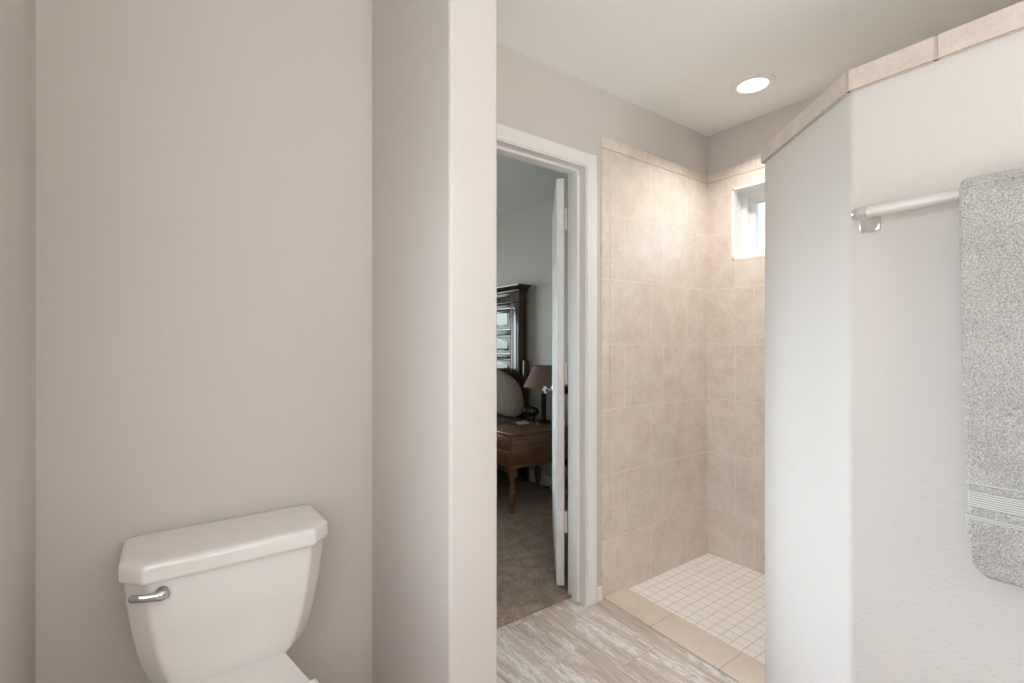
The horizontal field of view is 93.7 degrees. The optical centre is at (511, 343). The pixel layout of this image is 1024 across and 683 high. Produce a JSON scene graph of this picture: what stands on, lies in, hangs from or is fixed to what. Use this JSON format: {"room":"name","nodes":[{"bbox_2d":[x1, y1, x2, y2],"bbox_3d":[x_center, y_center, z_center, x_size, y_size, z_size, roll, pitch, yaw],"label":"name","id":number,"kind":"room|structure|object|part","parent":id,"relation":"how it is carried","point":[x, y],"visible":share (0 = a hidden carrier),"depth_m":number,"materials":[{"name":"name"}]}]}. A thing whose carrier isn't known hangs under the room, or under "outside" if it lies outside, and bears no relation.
{"room":"bathroom","nodes":[
{"label":"bathroom","id":0,"kind":"room"},
{"bbox_2d":[0,0,35,682],"bbox_3d":[-0.042,0.000,-0.461,0.120,2.440,3.905,0,0,-36],"label":"wall","id":1,"kind":"structure","parent":0,"point":[17,17],"depth_m":1.00,"materials":[{"name":"paint"}]},
{"bbox_2d":[36,0,706,682],"bbox_3d":[0.004,0.000,2.061,3.165,2.440,0.115,0,0,-36],"label":"wall","id":2,"kind":"structure","parent":0,"point":[204,167],"depth_m":1.35,"materials":[{"name":"paint"}]},
{"bbox_2d":[497,123,596,605],"bbox_3d":[-0.012,0.165,2.049,0.927,2.111,0.142,0,0,-36],"label":"door frame","id":3,"kind":"structure","parent":2,"relation":"attached to","point":[580,166],"depth_m":2.25,"materials":[{"name":"white paint"}]},
{"bbox_2d":[542,178,567,584],"bbox_3d":[0.260,0.188,2.742,0.170,2.013,0.794,0,0,3],"label":"door","id":4,"kind":"structure","parent":2,"relation":"in","point":[560,215],"depth_m":2.37,"materials":[{"name":"white paint"}]},
{"bbox_3d":[0.226,0.295,3.078,0.066,0.062,0.062,0,0,3],"label":"knob","id":5,"kind":"part","parent":4,"relation":"part of","materials":[{"name":"silver metal"}]},
{"bbox_3d":[0.331,0.295,3.072,0.066,0.062,0.062,0,0,3],"label":"knob","id":6,"kind":"part","parent":4,"relation":"part of","materials":[{"name":"brown metal"}]},
{"bbox_2d":[597,586,601,601],"bbox_3d":[0.414,1.188,2.280,0.036,0.064,0.013,0,0,-36],"label":"baseboard","id":7,"kind":"structure","parent":2,"relation":"attached to","point":[599,589],"depth_m":2.27,"materials":[{"name":"white paint"}]},
{"bbox_2d":[601,148,609,598],"bbox_3d":[0.447,0.141,2.314,0.056,2.158,0.018,0,0,-36],"label":"trim","id":8,"kind":"structure","parent":2,"relation":"attached to","point":[605,154],"depth_m":2.30,"materials":[{"name":"beige tile"}]},
{"bbox_2d":[601,136,707,183],"bbox_3d":[0.786,-0.966,2.562,0.896,0.053,0.018,0,0,-36],"label":"trim","id":9,"kind":"structure","parent":2,"relation":"attached to","point":[606,143],"depth_m":2.51,"materials":[{"name":"beige tile"}]},
{"bbox_2d":[610,151,706,593],"bbox_3d":[0.810,0.151,2.580,0.837,2.178,0.016,0,0,-36],"label":"wall tile","id":10,"kind":"structure","parent":2,"relation":"attached to","point":[658,216],"depth_m":2.53,"materials":[{"name":"beige tile"}]},
{"bbox_2d":[372,0,496,682],"bbox_3d":[-0.257,0.000,1.460,0.146,2.440,0.547,0,0,-36],"label":"wall partition","id":11,"kind":"structure","parent":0,"point":[434,62],"depth_m":1.27,"materials":[{"name":"paint"}]},
{"bbox_2d":[497,414,522,469],"bbox_3d":[-1.243,0.829,4.249,2.000,0.396,1.912,0,0,-36],"label":"desk","id":12,"kind":"object","parent":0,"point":[500,418],"depth_m":4.08,"materials":[{"name":"brown wood"}]},
{"bbox_2d":[497,369,523,416],"bbox_3d":[-0.218,0.424,4.389,0.194,0.402,1.040,0,0,-36],"label":"chair back","id":13,"kind":"object","parent":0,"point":[510,402],"visible":0.38,"depth_m":4.05,"materials":[{"name":"beige fabric"}]},
{"bbox_2d":[497,193,567,481],"bbox_3d":[-0.071,0.000,4.726,0.145,2.440,4.280,0,0,-36],"label":"wall","id":14,"kind":"structure","parent":0,"point":[524,237],"depth_m":4.22,"materials":[{"name":"paint"}]},
{"bbox_2d":[500,468,566,493],"bbox_3d":[-0.106,1.170,4.639,0.013,0.100,4.180,0,0,-36],"label":"baseboard","id":15,"kind":"structure","parent":14,"relation":"attached to","point":[545,480],"depth_m":4.11,"materials":[{"name":"white paint"}]},
{"bbox_2d":[497,469,570,627],"bbox_3d":[-2.217,1.256,3.086,5.255,0.088,4.200,0,0,-36],"label":"floor","id":16,"kind":"structure","parent":0,"point":[526,573],"depth_m":2.78,"materials":[{"name":"beige carpet"}]},
{"bbox_2d":[497,284,530,481],"bbox_3d":[-1.185,0.343,4.291,2.143,1.738,1.912,0,0,-36],"label":"bed","id":17,"kind":"object","parent":16,"relation":"on","point":[511,299],"visible":0.03,"depth_m":4.28,"materials":[{"name":"brown wood"}]},
{"bbox_3d":[-0.100,0.207,4.485,0.018,0.141,0.317,0,0,-36],"label":"raised panel","id":18,"kind":"part","parent":17,"relation":"part of","materials":[{"name":"wood"}]},
{"bbox_3d":[-0.100,0.007,4.485,0.018,0.171,0.317,0,0,-36],"label":"raised panel","id":19,"kind":"part","parent":17,"relation":"part of","materials":[{"name":"brown wood"}]},
{"bbox_3d":[-0.100,-0.230,4.485,0.018,0.206,0.317,0,0,-36],"label":"raised panel","id":20,"kind":"part","parent":17,"relation":"part of","materials":[{"name":"brown wood"}]},
{"bbox_3d":[-0.399,-0.377,4.929,0.093,0.018,1.685,0,0,-36],"label":"belt moulding","id":21,"kind":"part","parent":17,"relation":"part of","materials":[{"name":"brown wood"}]},
{"bbox_3d":[-0.408,-0.493,4.923,0.143,0.066,1.757,0,0,-36],"label":"cornice","id":22,"kind":"part","parent":17,"relation":"part of","materials":[{"name":"brown wood"}]},
{"bbox_3d":[0.115,0.678,4.246,0.050,1.067,0.045,0,0,-36],"label":"post","id":23,"kind":"part","parent":17,"relation":"part of","materials":[{"name":"brown wood"}]},
{"bbox_2d":[497,418,567,513],"bbox_3d":[0.099,0.924,3.746,0.641,0.575,0.457,0,0,-36],"label":"nightstand","id":24,"kind":"object","parent":16,"relation":"on","point":[529,444],"visible":0.52,"depth_m":3.52,"materials":[{"name":"brown wood"}]},
{"bbox_3d":[-0.130,0.716,3.579,0.021,0.097,0.389,0,0,-36],"label":"drawer","id":25,"kind":"part","parent":24,"relation":"part of","materials":[{"name":"brown wood"}]},
{"bbox_3d":[-0.130,0.821,3.579,0.021,0.095,0.389,0,0,-36],"label":"drawer","id":26,"kind":"part","parent":24,"relation":"part of","materials":[{"name":"brown wood"}]},
{"bbox_3d":[0.002,1.049,3.433,0.057,0.326,0.056,0,0,-36],"label":"leg","id":27,"kind":"part","parent":24,"relation":"part of","materials":[{"name":"brown wood"}]},
{"bbox_2d":[516,420,528,424],"bbox_3d":[0.082,0.634,3.884,0.101,0.004,0.196,0,0,-13],"label":"paper slip","id":28,"kind":"object","parent":24,"relation":"on","point":[523,421],"visible":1,"depth_m":3.88,"materials":[{"name":"white paper"}]},
{"bbox_2d":[523,406,538,421],"bbox_3d":[0.156,0.574,3.950,0.132,0.126,0.071,0,0,1],"label":"alarm clock","id":29,"kind":"object","parent":24,"relation":"on","point":[530,411],"visible":0.99,"depth_m":3.93,"materials":[{"name":"black plastic"}]},
{"bbox_2d":[523,365,551,423],"bbox_3d":[0.258,0.406,3.889,0.330,0.463,0.330,0,0,-36],"label":"table lamp","id":30,"kind":"object","parent":24,"relation":"on","point":[540,376],"visible":0.73,"depth_m":3.80,"materials":[{"name":"brown fabric"}]},
{"bbox_3d":[0.258,0.260,3.889,0.330,0.171,0.330,0,0,-36],"label":"lamp shade","id":31,"kind":"part","parent":30,"relation":"part of","materials":[{"name":"beige fabric"}]},
{"bbox_3d":[0.218,1.049,4.072,0.057,0.326,0.056,0,0,-36],"label":"leg","id":32,"kind":"part","parent":24,"relation":"part of","materials":[{"name":"brown wood"}]},
{"bbox_3d":[0.448,1.049,3.758,0.057,0.326,0.056,0,0,-36],"label":"leg","id":33,"kind":"part","parent":24,"relation":"part of","materials":[{"name":"brown wood"}]},
{"bbox_2d":[497,553,764,682],"bbox_3d":[1.125,1.260,0.450,2.838,0.080,4.000,0,0,-36],"label":"floor","id":34,"kind":"structure","parent":0,"point":[568,640],"depth_m":2.02,"materials":[{"name":"beige tile"}]},
{"bbox_2d":[118,505,327,682],"bbox_3d":[-0.571,0.859,1.037,0.462,0.721,0.828,0,0,-36],"label":"toilet","id":35,"kind":"object","parent":34,"relation":"on","point":[223,601],"visible":1,"depth_m":1.20,"materials":[{"name":"white porcelain"},{"name":"chrome metal"}]},
{"bbox_3d":[-0.823,0.574,1.091,0.077,0.030,0.034,0,0,-36],"label":"flush lever","id":36,"kind":"part","parent":35,"relation":"part of","materials":[{"name":"silver metal"}]},
{"bbox_3d":[-0.748,0.521,1.280,0.462,0.045,0.227,0,0,-36],"label":"tank lid","id":37,"kind":"part","parent":35,"relation":"part of","materials":[{"name":"white ceramic"}]},
{"bbox_3d":[-0.556,1.024,1.016,0.364,0.392,0.703,0,0,-36],"label":"bowl","id":38,"kind":"part","parent":35,"relation":"part of","materials":[{"name":"white ceramic"}]},
{"bbox_3d":[-0.458,0.803,0.882,0.374,0.017,0.445,0,0,-36],"label":"seat lid","id":39,"kind":"part","parent":35,"relation":"part of","materials":[{"name":"white plastic"}]},
{"bbox_2d":[604,587,764,682],"bbox_3d":[0.751,1.247,1.974,0.170,0.066,0.912,0,0,-34],"label":"curb","id":40,"kind":"object","parent":34,"relation":"on","point":[730,661],"visible":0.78,"depth_m":1.97,"materials":[{"name":"beige tile"}]},
{"bbox_2d":[497,0,1023,218],"bbox_3d":[-0.974,-1.270,1.505,5.400,0.100,8.420,0,0,-36],"label":"ceiling","id":41,"kind":"structure","parent":0,"point":[679,61],"depth_m":1.96,"materials":[{"name":"paint"}]},
{"bbox_2d":[730,73,776,95],"bbox_3d":[1.133,-1.216,2.259,0.196,0.009,0.196,0,0,-36],"label":"recessed light","id":42,"kind":"object","parent":41,"relation":"in","point":[753,84],"visible":1,"depth_m":2.25,"materials":[{"name":"white paint"}]},
{"bbox_2d":[737,78,768,92],"bbox_3d":[1.133,-1.218,2.259,0.133,0.005,0.133,0,0,-36],"label":"diffuser","id":43,"kind":"object","parent":42,"relation":"attached to","point":[750,85],"depth_m":2.26,"materials":[{"name":"white plastic"}]},
{"bbox_2d":[707,93,821,174],"bbox_3d":[2.383,0.000,1.308,0.207,2.440,3.905,0,0,-36],"label":"wall","id":44,"kind":"structure","parent":0,"point":[742,143],"depth_m":2.63,"materials":[{"name":"paint"}]},
{"bbox_2d":[707,167,764,574],"bbox_3d":[2.302,0.151,1.246,0.018,2.178,3.899,0,0,-36],"label":"tiled wall","id":45,"kind":"structure","parent":44,"relation":"attached to","point":[735,289],"depth_m":2.68,"materials":[{"name":"beige tile"}]},
{"bbox_2d":[708,158,764,183],"bbox_3d":[2.302,-0.966,1.244,0.019,0.053,3.897,0,0,-36],"label":"trim","id":46,"kind":"structure","parent":44,"relation":"attached to","point":[756,164],"depth_m":2.68,"materials":[{"name":"beige tile"}]},
{"bbox_2d":[731,180,764,260],"bbox_3d":[1.482,-0.668,2.503,0.176,0.409,0.606,0,0,-36],"label":"window","id":47,"kind":"structure","parent":44,"relation":"in","point":[746,199],"depth_m":2.71,"materials":[{"name":"white paint"}]},
{"bbox_3d":[1.517,-0.668,2.529,0.088,0.393,0.590,0,0,-36],"label":"frame","id":48,"kind":"part","parent":47,"relation":"part of","materials":[{"name":"white plastic"}]},
{"bbox_3d":[1.522,-0.668,2.532,0.040,0.325,0.522,0,0,-36],"label":"sash","id":49,"kind":"part","parent":47,"relation":"part of","materials":[{"name":"white plastic"}]},
{"bbox_2d":[765,30,1023,682],"bbox_3d":[1.747,0.285,0.380,0.396,1.870,3.154,0,0,-36],"label":"wall","id":50,"kind":"structure","parent":0,"point":[871,576],"depth_m":1.19,"materials":[{"name":"paint"}]},
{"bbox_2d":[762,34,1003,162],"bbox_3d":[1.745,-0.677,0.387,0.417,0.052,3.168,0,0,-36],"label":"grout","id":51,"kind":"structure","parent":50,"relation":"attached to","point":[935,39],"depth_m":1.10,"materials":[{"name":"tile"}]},
{"bbox_2d":[761,1,1023,163],"bbox_3d":[1.744,-0.677,0.387,0.418,0.058,3.166,0,0,-36],"label":"trim","id":52,"kind":"structure","parent":50,"relation":"attached to","point":[1007,21],"depth_m":1.14,"materials":[{"name":"beige tile"}]},
{"bbox_2d":[851,189,958,232],"bbox_3d":[1.042,-0.309,0.942,0.080,0.060,0.637,0,0,-36],"label":"towel bar","id":53,"kind":"object","parent":50,"relation":"attached to","point":[869,218],"visible":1,"depth_m":1.11,"materials":[{"name":"metal"}]},
{"bbox_2d":[959,167,1023,587],"bbox_3d":[1.050,0.061,0.879,0.078,0.819,0.338,0,0,-36],"label":"bath towel","id":54,"kind":"object","parent":53,"relation":"hanging from","point":[991,206],"visible":1,"depth_m":0.95,"materials":[{"name":"grey fabric"}]}
]}

